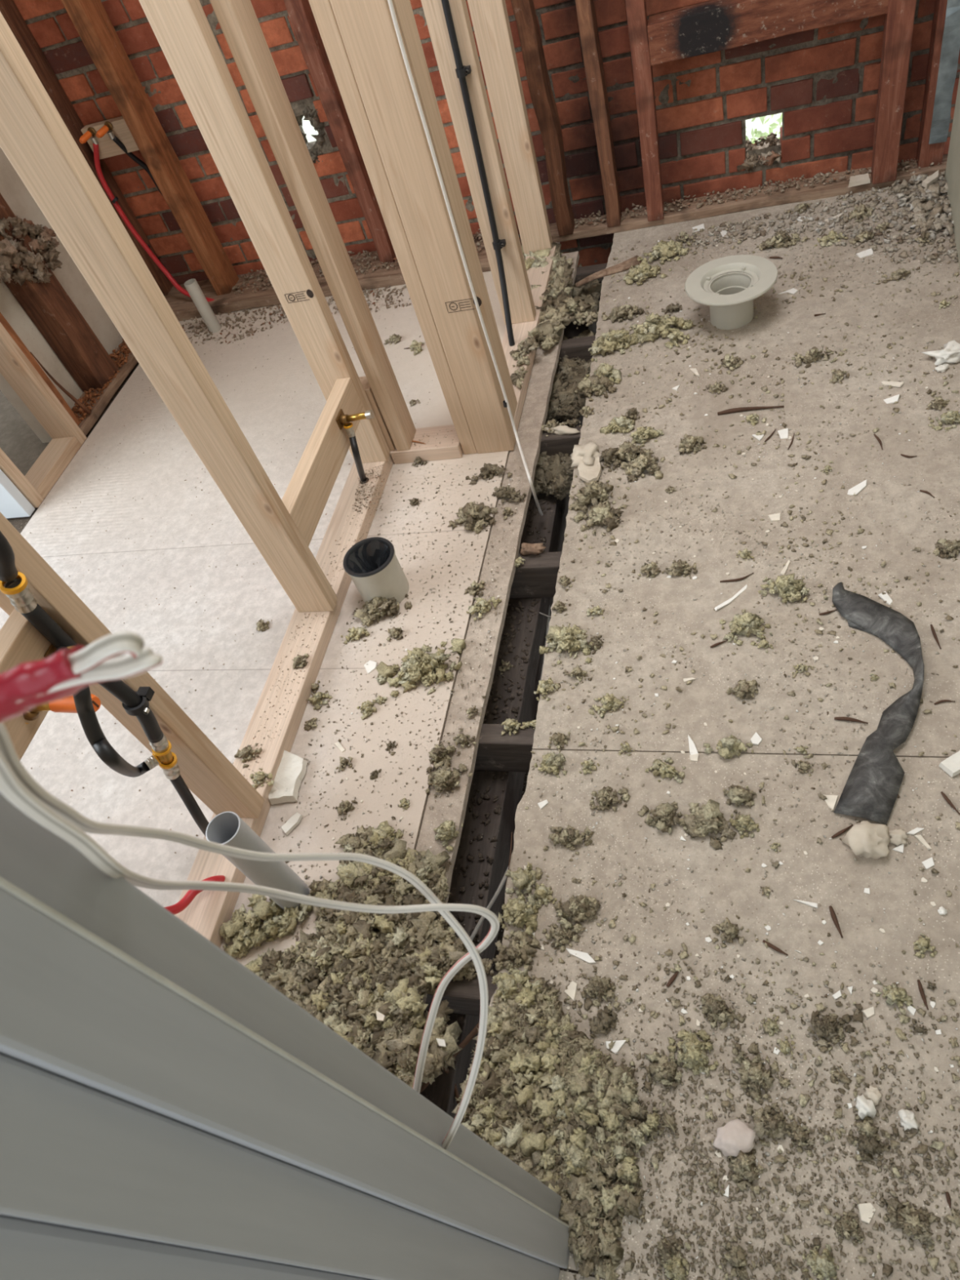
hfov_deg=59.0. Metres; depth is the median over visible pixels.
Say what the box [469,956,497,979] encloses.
tuft
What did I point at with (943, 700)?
wood splinter
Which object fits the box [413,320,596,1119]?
floor gap
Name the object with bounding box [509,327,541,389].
heap
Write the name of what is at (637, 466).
tuft
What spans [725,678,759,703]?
tuft
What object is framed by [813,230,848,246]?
tuft
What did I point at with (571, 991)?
flake
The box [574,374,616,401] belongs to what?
tuft
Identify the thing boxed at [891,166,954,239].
rubble pile
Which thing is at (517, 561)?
tuft
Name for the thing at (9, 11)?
stud
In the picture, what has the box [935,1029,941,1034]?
flake
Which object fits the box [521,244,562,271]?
heap
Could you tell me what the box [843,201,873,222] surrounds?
tuft
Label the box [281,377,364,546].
timber nogging
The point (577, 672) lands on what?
tuft
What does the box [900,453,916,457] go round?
wood splinter
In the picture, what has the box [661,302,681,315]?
tuft
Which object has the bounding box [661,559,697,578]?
tuft
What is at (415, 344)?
tuft
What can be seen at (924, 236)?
tuft
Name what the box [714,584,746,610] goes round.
flake
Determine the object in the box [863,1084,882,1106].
lump
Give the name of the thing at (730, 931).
tuft
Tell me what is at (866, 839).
lump
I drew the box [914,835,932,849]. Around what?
flake
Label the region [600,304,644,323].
tuft
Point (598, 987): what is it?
tuft
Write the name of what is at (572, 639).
tuft
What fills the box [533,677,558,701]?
tuft
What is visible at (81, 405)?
lath splinter
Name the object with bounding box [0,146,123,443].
studs
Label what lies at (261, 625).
tuft
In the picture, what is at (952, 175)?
wall
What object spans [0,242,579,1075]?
floor
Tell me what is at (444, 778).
tuft
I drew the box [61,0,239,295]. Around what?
stud
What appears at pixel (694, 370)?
flake
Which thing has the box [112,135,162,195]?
pipe
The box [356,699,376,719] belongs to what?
tuft
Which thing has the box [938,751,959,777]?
plaster piece
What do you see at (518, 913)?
tuft
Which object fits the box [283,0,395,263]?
stud
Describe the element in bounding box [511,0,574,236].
stud
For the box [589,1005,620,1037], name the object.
tuft
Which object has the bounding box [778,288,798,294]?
flake
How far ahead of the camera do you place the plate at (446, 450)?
2.17 m
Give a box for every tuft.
[234,742,262,768]
[248,768,274,789]
[255,618,269,631]
[292,653,309,669]
[303,717,317,731]
[306,692,332,710]
[311,680,324,697]
[334,800,357,820]
[335,756,352,772]
[340,626,369,644]
[351,593,412,626]
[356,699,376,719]
[368,820,404,855]
[369,768,381,781]
[375,638,466,697]
[375,695,386,704]
[383,333,401,345]
[385,740,397,751]
[386,626,403,641]
[399,797,409,811]
[408,399,420,405]
[408,497,420,506]
[409,339,423,355]
[412,457,427,466]
[425,763,473,797]
[426,741,460,773]
[433,819,462,851]
[447,501,497,533]
[451,966,477,981]
[453,729,475,747]
[463,580,485,599]
[465,462,512,484]
[465,705,481,719]
[466,595,502,621]
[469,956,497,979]
[491,966,531,1000]
[492,484,526,505]
[492,929,541,971]
[497,892,541,937]
[498,659,513,675]
[501,718,529,736]
[502,506,515,519]
[504,862,543,896]
[515,556,524,567]
[527,720,536,728]
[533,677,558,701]
[533,751,567,777]
[533,883,557,905]
[538,624,597,664]
[542,418,566,436]
[542,920,580,952]
[546,731,570,752]
[547,824,595,854]
[551,600,570,615]
[553,894,604,933]
[557,574,574,590]
[560,295,596,325]
[560,1140,599,1182]
[562,664,594,682]
[564,417,581,427]
[568,480,616,513]
[573,311,598,328]
[573,501,624,534]
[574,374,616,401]
[578,405,594,417]
[578,759,599,774]
[580,973,616,1006]
[582,362,631,384]
[586,605,608,619]
[586,635,604,653]
[588,328,643,361]
[588,693,628,718]
[589,786,631,811]
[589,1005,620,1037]
[592,1139,604,1156]
[599,415,635,434]
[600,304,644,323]
[600,440,653,469]
[600,447,623,471]
[617,741,635,755]
[620,407,644,419]
[622,262,671,285]
[623,311,695,345]
[624,453,664,482]
[629,426,664,446]
[631,561,666,579]
[636,239,691,264]
[636,800,688,833]
[641,1050,687,1090]
[644,757,685,783]
[653,1234,684,1266]
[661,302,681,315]
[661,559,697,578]
[663,328,689,349]
[663,1253,688,1279]
[664,485,674,493]
[666,1027,719,1075]
[671,231,695,242]
[676,799,739,849]
[677,434,706,454]
[693,993,741,1029]
[702,381,728,396]
[702,734,753,759]
[704,1171,724,1194]
[711,353,746,369]
[711,917,746,948]
[719,611,773,645]
[720,1235,755,1279]
[722,784,765,813]
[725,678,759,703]
[727,1150,764,1191]
[728,813,759,838]
[734,1051,790,1104]
[736,548,754,560]
[741,413,759,426]
[746,1102,792,1146]
[751,228,810,253]
[755,639,773,653]
[758,573,810,604]
[760,886,773,898]
[762,1013,779,1035]
[766,842,781,853]
[776,1039,795,1059]
[783,1118,815,1157]
[786,203,809,213]
[791,346,844,368]
[791,664,815,674]
[794,745,808,758]
[796,760,813,776]
[800,1013,855,1046]
[801,1243,839,1279]
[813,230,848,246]
[819,465,833,473]
[826,1022,844,1054]
[829,368,849,384]
[830,1066,843,1084]
[832,1209,863,1245]
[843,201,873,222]
[847,1133,890,1161]
[848,230,875,244]
[848,1115,891,1147]
[869,673,879,681]
[874,221,892,233]
[875,979,914,1010]
[881,267,911,283]
[882,1197,937,1251]
[908,1018,931,1040]
[912,933,937,958]
[914,231,933,246]
[924,979,936,990]
[927,395,949,410]
[928,409,959,431]
[932,538,959,559]
[937,298,954,309]
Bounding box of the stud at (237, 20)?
[209,0,416,450]
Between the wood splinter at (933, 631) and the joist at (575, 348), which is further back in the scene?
the joist at (575, 348)
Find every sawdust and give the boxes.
[243,428,457,782]
[351,463,384,511]
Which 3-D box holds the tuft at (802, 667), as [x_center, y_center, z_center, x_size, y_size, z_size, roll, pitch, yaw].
[0.574,0.049,1.506,0.039,0.012,0.024,-1,51,18]
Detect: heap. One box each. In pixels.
[218,893,315,958]
[244,826,455,1088]
[254,824,472,1088]
[336,848,417,897]
[413,999,462,1084]
[451,976,676,1279]
[459,978,659,1213]
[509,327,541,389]
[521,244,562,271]
[523,242,573,350]
[531,451,573,500]
[546,328,595,422]
[571,262,601,319]
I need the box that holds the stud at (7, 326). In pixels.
[0,312,79,425]
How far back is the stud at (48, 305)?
2.70 m
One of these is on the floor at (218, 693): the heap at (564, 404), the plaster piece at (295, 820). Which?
the plaster piece at (295, 820)
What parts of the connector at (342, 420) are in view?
mount plate, brass spout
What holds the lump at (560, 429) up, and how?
on the joist at (553, 444)
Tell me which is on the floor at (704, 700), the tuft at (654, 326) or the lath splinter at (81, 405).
the tuft at (654, 326)
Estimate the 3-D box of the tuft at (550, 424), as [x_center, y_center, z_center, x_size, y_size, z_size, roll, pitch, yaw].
[0.188,-0.550,2.154,0.073,0.026,0.046,-28,48,-5]
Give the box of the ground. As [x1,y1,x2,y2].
[302,112,782,142]
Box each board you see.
[79,115,139,159]
[575,255,642,287]
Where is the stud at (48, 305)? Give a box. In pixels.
[0,192,119,391]
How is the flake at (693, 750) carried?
on the floor at (704, 700)
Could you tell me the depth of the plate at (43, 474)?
2.61 m
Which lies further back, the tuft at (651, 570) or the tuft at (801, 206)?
the tuft at (801, 206)
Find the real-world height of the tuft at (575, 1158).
0.030 m
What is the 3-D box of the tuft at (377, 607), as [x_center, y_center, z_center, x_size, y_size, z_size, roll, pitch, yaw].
[-0.224,-0.084,1.866,0.135,0.046,0.087,-23,48,0]
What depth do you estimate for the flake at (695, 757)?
1.45 m
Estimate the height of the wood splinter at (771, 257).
0.006 m
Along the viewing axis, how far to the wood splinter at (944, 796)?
1.29 m
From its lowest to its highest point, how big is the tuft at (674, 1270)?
0.017 m
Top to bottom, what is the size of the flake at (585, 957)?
0.004 m
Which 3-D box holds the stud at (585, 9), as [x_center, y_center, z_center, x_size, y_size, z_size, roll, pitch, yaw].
[0.127,-2.049,1.800,0.051,2.358,0.076,-1,51,18]
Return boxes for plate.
[24,436,81,498]
[71,340,137,435]
[164,233,490,321]
[174,453,393,948]
[390,424,463,463]
[502,245,555,438]
[520,154,947,246]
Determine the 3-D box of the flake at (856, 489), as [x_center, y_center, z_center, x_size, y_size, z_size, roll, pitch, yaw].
[0.777,-0.314,1.745,0.056,0.004,0.022,-40,50,-15]
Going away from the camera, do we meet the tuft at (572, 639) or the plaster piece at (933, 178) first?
the tuft at (572, 639)
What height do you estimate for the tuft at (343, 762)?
0.018 m
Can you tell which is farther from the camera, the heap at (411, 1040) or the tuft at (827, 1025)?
the heap at (411, 1040)
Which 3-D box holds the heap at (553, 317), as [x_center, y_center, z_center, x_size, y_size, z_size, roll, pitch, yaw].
[0.215,-1.034,2.503,0.177,0.054,0.582,-14,48,7]
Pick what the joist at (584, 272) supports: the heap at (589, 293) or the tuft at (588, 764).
the heap at (589, 293)
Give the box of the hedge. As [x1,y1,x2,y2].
[745,113,782,143]
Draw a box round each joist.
[425,970,498,1016]
[474,724,535,772]
[509,551,561,599]
[538,425,582,456]
[558,335,595,361]
[574,262,607,301]
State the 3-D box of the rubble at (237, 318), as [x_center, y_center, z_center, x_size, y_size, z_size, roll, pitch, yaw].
[-0.653,-1.119,2.898,1.167,0.014,0.343,8,55,24]
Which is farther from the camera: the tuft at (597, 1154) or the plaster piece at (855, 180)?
the plaster piece at (855, 180)
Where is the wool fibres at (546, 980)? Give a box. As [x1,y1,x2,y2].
[457,980,675,1267]
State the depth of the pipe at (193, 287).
2.89 m
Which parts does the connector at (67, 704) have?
brass spout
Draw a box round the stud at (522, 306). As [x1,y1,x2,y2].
[421,0,536,324]
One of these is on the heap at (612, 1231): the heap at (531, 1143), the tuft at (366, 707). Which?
the heap at (531, 1143)
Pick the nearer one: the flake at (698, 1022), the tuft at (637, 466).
the flake at (698, 1022)
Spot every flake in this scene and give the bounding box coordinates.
[333,742,345,752]
[364,660,377,674]
[376,1010,385,1021]
[435,1038,446,1047]
[537,799,548,809]
[564,980,577,1000]
[565,948,596,964]
[605,1040,626,1053]
[671,384,679,391]
[680,1008,687,1013]
[683,677,695,682]
[688,734,697,755]
[689,368,699,376]
[689,753,698,761]
[692,223,704,231]
[696,1019,700,1026]
[705,936,711,942]
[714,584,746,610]
[715,1150,721,1157]
[720,230,727,236]
[722,1175,728,1182]
[723,1183,729,1197]
[750,732,762,745]
[751,434,764,440]
[764,924,771,930]
[768,512,780,521]
[773,1046,780,1054]
[777,427,787,439]
[777,1144,784,1152]
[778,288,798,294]
[780,560,790,575]
[793,899,817,908]
[796,216,806,221]
[812,656,818,660]
[824,795,838,809]
[825,213,843,222]
[832,990,841,999]
[847,479,866,495]
[847,986,853,994]
[847,1102,852,1108]
[856,248,873,257]
[857,1202,875,1223]
[862,1006,874,1017]
[863,888,870,893]
[870,986,878,993]
[878,591,892,605]
[879,928,885,933]
[881,381,903,387]
[884,394,900,404]
[892,844,903,853]
[906,827,924,835]
[906,1004,915,1015]
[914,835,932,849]
[920,877,927,882]
[921,857,934,869]
[929,1001,935,1008]
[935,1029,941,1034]
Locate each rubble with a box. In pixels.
[71,338,131,422]
[231,228,486,293]
[448,493,556,943]
[573,158,942,227]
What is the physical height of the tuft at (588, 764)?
0.016 m
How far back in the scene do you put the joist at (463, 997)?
1.33 m
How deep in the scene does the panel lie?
2.48 m
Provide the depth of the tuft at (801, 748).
1.41 m
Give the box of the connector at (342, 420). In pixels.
[335,408,373,437]
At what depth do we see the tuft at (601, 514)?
1.86 m
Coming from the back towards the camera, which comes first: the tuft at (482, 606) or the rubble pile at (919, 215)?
the rubble pile at (919, 215)
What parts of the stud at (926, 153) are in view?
foil strip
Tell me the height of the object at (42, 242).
0.272 m
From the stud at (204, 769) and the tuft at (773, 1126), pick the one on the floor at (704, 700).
the tuft at (773, 1126)
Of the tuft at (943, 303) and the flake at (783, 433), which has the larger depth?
the tuft at (943, 303)
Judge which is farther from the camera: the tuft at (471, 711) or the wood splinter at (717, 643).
the tuft at (471, 711)
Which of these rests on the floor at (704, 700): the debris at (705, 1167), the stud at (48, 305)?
the debris at (705, 1167)
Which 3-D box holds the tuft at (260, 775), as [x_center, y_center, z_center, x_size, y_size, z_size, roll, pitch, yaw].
[-0.417,0.259,1.613,0.045,0.019,0.052,-25,48,-2]
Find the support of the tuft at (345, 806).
on the floor at (218, 693)
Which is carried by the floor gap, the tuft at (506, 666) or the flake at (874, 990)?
the tuft at (506, 666)
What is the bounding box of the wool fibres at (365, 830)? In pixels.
[246,830,462,1075]
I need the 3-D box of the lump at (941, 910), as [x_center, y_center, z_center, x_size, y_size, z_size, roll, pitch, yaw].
[0.655,0.384,1.202,0.011,0.007,0.012,-41,51,-16]
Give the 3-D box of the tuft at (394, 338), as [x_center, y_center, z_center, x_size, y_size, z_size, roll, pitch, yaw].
[-0.269,-0.923,2.596,0.059,0.025,0.038,-1,51,18]
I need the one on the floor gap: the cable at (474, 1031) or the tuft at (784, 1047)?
the cable at (474, 1031)
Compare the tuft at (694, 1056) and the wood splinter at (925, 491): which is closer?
the tuft at (694, 1056)
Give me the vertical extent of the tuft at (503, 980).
0.033 m
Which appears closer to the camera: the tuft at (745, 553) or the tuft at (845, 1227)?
the tuft at (845, 1227)
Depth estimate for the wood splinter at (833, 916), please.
1.23 m
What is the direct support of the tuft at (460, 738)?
on the floor at (218, 693)
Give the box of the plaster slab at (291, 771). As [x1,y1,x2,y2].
[268,750,307,804]
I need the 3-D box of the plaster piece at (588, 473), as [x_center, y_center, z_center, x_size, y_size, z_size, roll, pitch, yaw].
[0.254,-0.397,1.981,0.057,0.008,0.091,-1,51,18]
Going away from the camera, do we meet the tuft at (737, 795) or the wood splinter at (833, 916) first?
the wood splinter at (833, 916)
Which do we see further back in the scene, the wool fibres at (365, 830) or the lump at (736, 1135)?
the wool fibres at (365, 830)
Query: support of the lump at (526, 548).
on the joist at (536, 577)
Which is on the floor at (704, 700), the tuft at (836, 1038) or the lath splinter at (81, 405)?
the tuft at (836, 1038)
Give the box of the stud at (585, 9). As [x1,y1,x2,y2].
[575,0,621,227]
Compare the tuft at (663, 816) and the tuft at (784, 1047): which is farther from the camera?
the tuft at (663, 816)
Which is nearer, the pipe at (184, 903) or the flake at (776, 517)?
the pipe at (184, 903)
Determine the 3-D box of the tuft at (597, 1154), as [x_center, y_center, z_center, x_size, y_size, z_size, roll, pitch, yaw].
[0.156,0.675,1.123,0.040,0.015,0.029,4,53,22]
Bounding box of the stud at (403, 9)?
[392,0,517,423]
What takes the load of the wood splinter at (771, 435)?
on the floor at (704, 700)
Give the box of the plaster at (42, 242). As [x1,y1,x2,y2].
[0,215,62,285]
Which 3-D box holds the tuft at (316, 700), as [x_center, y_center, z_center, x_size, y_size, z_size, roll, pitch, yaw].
[-0.334,0.118,1.750,0.048,0.024,0.043,-35,49,-11]
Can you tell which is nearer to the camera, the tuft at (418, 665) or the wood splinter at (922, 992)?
the wood splinter at (922, 992)
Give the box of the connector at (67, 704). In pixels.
[22,693,101,724]
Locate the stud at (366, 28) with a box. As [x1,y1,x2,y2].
[329,0,515,453]
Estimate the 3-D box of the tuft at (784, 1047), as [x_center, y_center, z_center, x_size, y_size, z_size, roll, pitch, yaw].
[0.411,0.549,1.142,0.024,0.014,0.024,-1,51,18]
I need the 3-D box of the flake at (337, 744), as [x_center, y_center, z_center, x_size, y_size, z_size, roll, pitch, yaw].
[-0.275,0.209,1.668,0.009,0.005,0.031,-40,50,-15]
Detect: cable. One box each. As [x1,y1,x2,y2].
[0,722,488,1150]
[0,751,499,1093]
[387,0,542,515]
[419,1022,479,1093]
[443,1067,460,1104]
[470,866,508,941]
[540,605,550,680]
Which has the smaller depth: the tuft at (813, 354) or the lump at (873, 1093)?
the lump at (873, 1093)
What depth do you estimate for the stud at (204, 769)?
1.32 m
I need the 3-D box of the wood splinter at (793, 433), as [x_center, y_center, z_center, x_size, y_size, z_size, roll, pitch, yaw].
[0.690,-0.441,1.879,0.005,0.003,0.058,13,57,27]
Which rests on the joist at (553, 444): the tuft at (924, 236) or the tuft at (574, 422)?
the tuft at (574, 422)
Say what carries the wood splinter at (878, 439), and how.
on the floor at (704, 700)
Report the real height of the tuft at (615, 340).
0.050 m
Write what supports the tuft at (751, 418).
on the floor at (704, 700)
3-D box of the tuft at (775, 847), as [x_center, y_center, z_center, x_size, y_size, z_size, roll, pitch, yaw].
[0.458,0.321,1.321,0.022,0.007,0.018,7,54,24]
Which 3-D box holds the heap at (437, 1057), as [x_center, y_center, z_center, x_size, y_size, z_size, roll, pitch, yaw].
[-0.075,0.605,1.280,0.093,0.046,0.100,-25,48,-3]
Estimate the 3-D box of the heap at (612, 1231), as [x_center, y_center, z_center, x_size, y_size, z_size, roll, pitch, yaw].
[0.110,0.640,1.157,0.236,0.032,0.354,-44,51,-18]
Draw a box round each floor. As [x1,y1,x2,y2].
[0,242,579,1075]
[488,176,959,1279]
[492,320,603,1279]
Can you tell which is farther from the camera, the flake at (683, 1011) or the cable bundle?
the flake at (683, 1011)
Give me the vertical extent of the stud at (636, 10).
2.358 m
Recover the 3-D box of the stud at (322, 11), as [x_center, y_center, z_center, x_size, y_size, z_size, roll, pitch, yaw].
[-0.321,-1.250,1.287,0.036,2.400,0.090,-1,51,18]
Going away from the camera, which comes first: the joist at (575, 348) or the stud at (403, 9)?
the stud at (403, 9)
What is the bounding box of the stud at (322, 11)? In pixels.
[308,0,477,454]
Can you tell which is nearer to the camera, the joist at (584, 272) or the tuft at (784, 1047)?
the tuft at (784, 1047)
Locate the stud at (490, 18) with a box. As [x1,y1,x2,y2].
[466,0,552,253]
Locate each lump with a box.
[519,542,546,555]
[543,425,580,435]
[569,440,603,467]
[712,1118,755,1156]
[841,820,889,858]
[855,1093,875,1119]
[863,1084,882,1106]
[888,828,908,845]
[897,1108,919,1130]
[921,339,959,365]
[934,363,949,372]
[937,906,947,915]
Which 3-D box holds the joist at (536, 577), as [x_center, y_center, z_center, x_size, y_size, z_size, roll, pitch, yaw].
[0.098,-0.146,1.937,1.200,0.106,0.050,-1,51,18]
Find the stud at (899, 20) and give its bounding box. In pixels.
[871,0,916,184]
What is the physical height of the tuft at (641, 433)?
0.032 m
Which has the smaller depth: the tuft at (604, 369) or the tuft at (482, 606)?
the tuft at (482, 606)
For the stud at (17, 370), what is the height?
2.400 m
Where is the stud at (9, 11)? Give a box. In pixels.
[0,0,173,295]
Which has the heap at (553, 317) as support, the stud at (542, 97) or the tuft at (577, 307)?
the tuft at (577, 307)
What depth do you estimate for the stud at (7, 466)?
2.47 m
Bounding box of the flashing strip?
[831,582,924,825]
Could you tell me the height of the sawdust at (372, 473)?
0.004 m
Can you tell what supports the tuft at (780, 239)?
on the floor at (704, 700)
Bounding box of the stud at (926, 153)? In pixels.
[915,0,959,168]
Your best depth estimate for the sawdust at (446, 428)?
1.91 m
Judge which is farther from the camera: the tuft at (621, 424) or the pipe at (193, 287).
the pipe at (193, 287)
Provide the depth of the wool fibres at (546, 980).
1.15 m
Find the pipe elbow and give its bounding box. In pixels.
[44,628,75,657]
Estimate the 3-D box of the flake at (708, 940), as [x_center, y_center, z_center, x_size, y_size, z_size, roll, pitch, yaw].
[0.339,0.445,1.262,0.008,0.002,0.009,-30,48,-7]
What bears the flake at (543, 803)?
on the floor at (704, 700)
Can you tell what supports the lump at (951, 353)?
on the floor at (704, 700)
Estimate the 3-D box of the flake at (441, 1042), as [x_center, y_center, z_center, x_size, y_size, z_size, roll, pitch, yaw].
[-0.058,0.601,1.267,0.019,0.003,0.010,1,52,19]
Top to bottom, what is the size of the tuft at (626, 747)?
0.012 m
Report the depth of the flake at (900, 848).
1.27 m
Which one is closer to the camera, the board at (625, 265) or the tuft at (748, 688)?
the tuft at (748, 688)
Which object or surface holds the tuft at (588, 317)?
on the floor at (704, 700)
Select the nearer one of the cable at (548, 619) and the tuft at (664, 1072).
the tuft at (664, 1072)
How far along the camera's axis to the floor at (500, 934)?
1.66 m
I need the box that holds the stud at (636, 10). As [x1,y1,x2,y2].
[625,0,663,222]
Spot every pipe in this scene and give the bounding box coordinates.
[0,530,208,836]
[93,143,214,302]
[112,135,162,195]
[164,875,225,915]
[183,278,221,333]
[205,811,310,909]
[342,537,408,604]
[349,435,368,484]
[440,0,515,346]
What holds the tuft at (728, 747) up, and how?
on the floor at (704, 700)
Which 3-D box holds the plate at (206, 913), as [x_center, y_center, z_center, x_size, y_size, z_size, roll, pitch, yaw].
[-0.443,0.288,1.636,0.092,0.038,1.940,-1,51,18]
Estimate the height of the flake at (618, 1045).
0.004 m
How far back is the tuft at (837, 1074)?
1.11 m
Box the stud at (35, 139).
[0,11,337,612]
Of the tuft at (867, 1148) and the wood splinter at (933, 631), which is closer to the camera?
the tuft at (867, 1148)
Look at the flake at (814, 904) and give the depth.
1.25 m
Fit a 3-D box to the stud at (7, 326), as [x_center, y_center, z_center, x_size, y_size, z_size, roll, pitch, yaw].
[-1.626,-1.410,1.860,0.108,2.350,0.059,-1,51,18]
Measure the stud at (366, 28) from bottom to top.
2.400 m
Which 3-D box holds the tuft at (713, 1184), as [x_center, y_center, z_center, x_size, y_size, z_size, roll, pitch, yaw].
[0.292,0.685,1.071,0.026,0.010,0.023,-30,48,-7]
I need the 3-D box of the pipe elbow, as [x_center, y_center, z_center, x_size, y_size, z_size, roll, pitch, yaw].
[-0.555,0.014,1.148,0.034,0.037,0.048,-1,51,18]
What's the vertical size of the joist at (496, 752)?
0.106 m
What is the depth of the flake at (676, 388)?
2.10 m
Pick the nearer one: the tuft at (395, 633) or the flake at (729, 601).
the flake at (729, 601)
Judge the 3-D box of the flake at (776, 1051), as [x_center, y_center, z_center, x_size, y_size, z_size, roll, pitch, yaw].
[0.400,0.556,1.148,0.008,0.002,0.008,30,66,36]
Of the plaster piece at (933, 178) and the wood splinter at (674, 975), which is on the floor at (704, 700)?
the wood splinter at (674, 975)
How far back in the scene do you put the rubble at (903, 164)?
2.56 m
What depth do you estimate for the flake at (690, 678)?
1.56 m
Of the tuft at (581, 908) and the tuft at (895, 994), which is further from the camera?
the tuft at (581, 908)
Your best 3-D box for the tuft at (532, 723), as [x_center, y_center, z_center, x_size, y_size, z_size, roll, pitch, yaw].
[0.101,0.158,1.603,0.031,0.012,0.019,4,53,21]
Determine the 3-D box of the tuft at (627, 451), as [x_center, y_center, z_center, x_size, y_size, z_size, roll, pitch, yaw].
[0.341,-0.441,1.972,0.118,0.044,0.088,-11,49,10]
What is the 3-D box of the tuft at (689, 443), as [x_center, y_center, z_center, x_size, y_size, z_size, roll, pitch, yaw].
[0.483,-0.455,1.941,0.067,0.035,0.056,-5,50,15]
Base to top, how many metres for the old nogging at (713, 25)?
0.098 m
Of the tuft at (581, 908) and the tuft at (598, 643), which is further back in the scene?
the tuft at (598, 643)
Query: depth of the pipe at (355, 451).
1.96 m
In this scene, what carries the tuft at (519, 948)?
on the floor at (704, 700)
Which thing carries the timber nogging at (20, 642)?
attached to the stud at (204, 769)
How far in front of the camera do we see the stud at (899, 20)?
2.23 m
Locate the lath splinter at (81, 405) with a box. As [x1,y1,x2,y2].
[30,351,91,414]
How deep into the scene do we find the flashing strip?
1.39 m
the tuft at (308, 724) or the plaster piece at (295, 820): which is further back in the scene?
the tuft at (308, 724)
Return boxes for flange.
[684,254,777,329]
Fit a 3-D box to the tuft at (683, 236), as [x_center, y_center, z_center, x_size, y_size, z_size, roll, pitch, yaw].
[0.601,-1.196,2.525,0.077,0.028,0.047,-1,51,18]
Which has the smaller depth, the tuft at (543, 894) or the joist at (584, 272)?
the tuft at (543, 894)
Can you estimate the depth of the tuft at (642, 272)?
2.44 m
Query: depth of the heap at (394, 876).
1.45 m
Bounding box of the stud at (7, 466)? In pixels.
[0,448,44,507]
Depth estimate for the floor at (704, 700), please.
1.48 m
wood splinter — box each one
[505,831,512,886]
[666,970,678,986]
[710,639,728,648]
[717,405,783,414]
[720,572,753,582]
[762,939,788,955]
[764,428,776,441]
[769,256,782,258]
[787,433,794,449]
[818,608,836,614]
[829,906,843,937]
[831,824,853,838]
[834,716,867,724]
[873,433,883,449]
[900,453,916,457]
[917,979,928,1009]
[920,489,934,497]
[929,624,941,648]
[933,699,955,704]
[940,791,959,814]
[946,1191,951,1208]
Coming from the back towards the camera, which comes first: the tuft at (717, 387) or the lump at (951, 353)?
the tuft at (717, 387)
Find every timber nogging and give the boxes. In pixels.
[0,608,51,760]
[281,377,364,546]
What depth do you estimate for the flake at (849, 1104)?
1.09 m
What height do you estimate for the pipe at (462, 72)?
1.644 m
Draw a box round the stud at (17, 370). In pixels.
[0,322,86,444]
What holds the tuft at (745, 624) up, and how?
on the floor at (704, 700)
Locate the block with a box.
[359,376,395,450]
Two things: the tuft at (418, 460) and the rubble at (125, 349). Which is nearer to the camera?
the tuft at (418, 460)
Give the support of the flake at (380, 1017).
on the heap at (411, 1040)
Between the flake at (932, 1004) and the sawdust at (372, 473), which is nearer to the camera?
the flake at (932, 1004)
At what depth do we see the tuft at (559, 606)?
1.74 m
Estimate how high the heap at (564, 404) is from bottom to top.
0.066 m
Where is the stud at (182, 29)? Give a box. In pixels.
[138,0,390,462]
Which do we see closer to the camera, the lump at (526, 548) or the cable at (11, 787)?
the cable at (11, 787)
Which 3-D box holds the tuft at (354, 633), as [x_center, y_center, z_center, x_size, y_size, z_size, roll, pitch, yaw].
[-0.275,-0.018,1.844,0.063,0.022,0.045,-26,48,-4]
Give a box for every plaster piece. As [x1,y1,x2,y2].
[280,812,302,835]
[577,456,601,482]
[848,173,870,187]
[921,169,938,187]
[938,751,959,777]
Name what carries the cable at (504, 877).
on the rubble at (498, 808)
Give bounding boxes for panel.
[0,469,35,518]
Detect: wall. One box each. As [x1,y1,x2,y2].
[13,0,959,284]
[944,75,959,270]
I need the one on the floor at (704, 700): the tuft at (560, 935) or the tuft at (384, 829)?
the tuft at (560, 935)
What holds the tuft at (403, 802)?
on the floor at (218, 693)
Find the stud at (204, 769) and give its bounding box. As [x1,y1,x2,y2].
[0,511,264,818]
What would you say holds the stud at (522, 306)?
on the plate at (535, 277)
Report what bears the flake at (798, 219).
on the floor at (704, 700)
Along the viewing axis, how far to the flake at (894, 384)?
1.91 m
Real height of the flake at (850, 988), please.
0.003 m
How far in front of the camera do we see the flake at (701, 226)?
2.56 m
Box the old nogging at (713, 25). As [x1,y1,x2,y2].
[647,0,888,66]
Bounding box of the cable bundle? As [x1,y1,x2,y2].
[0,631,162,723]
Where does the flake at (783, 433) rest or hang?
on the floor at (704, 700)

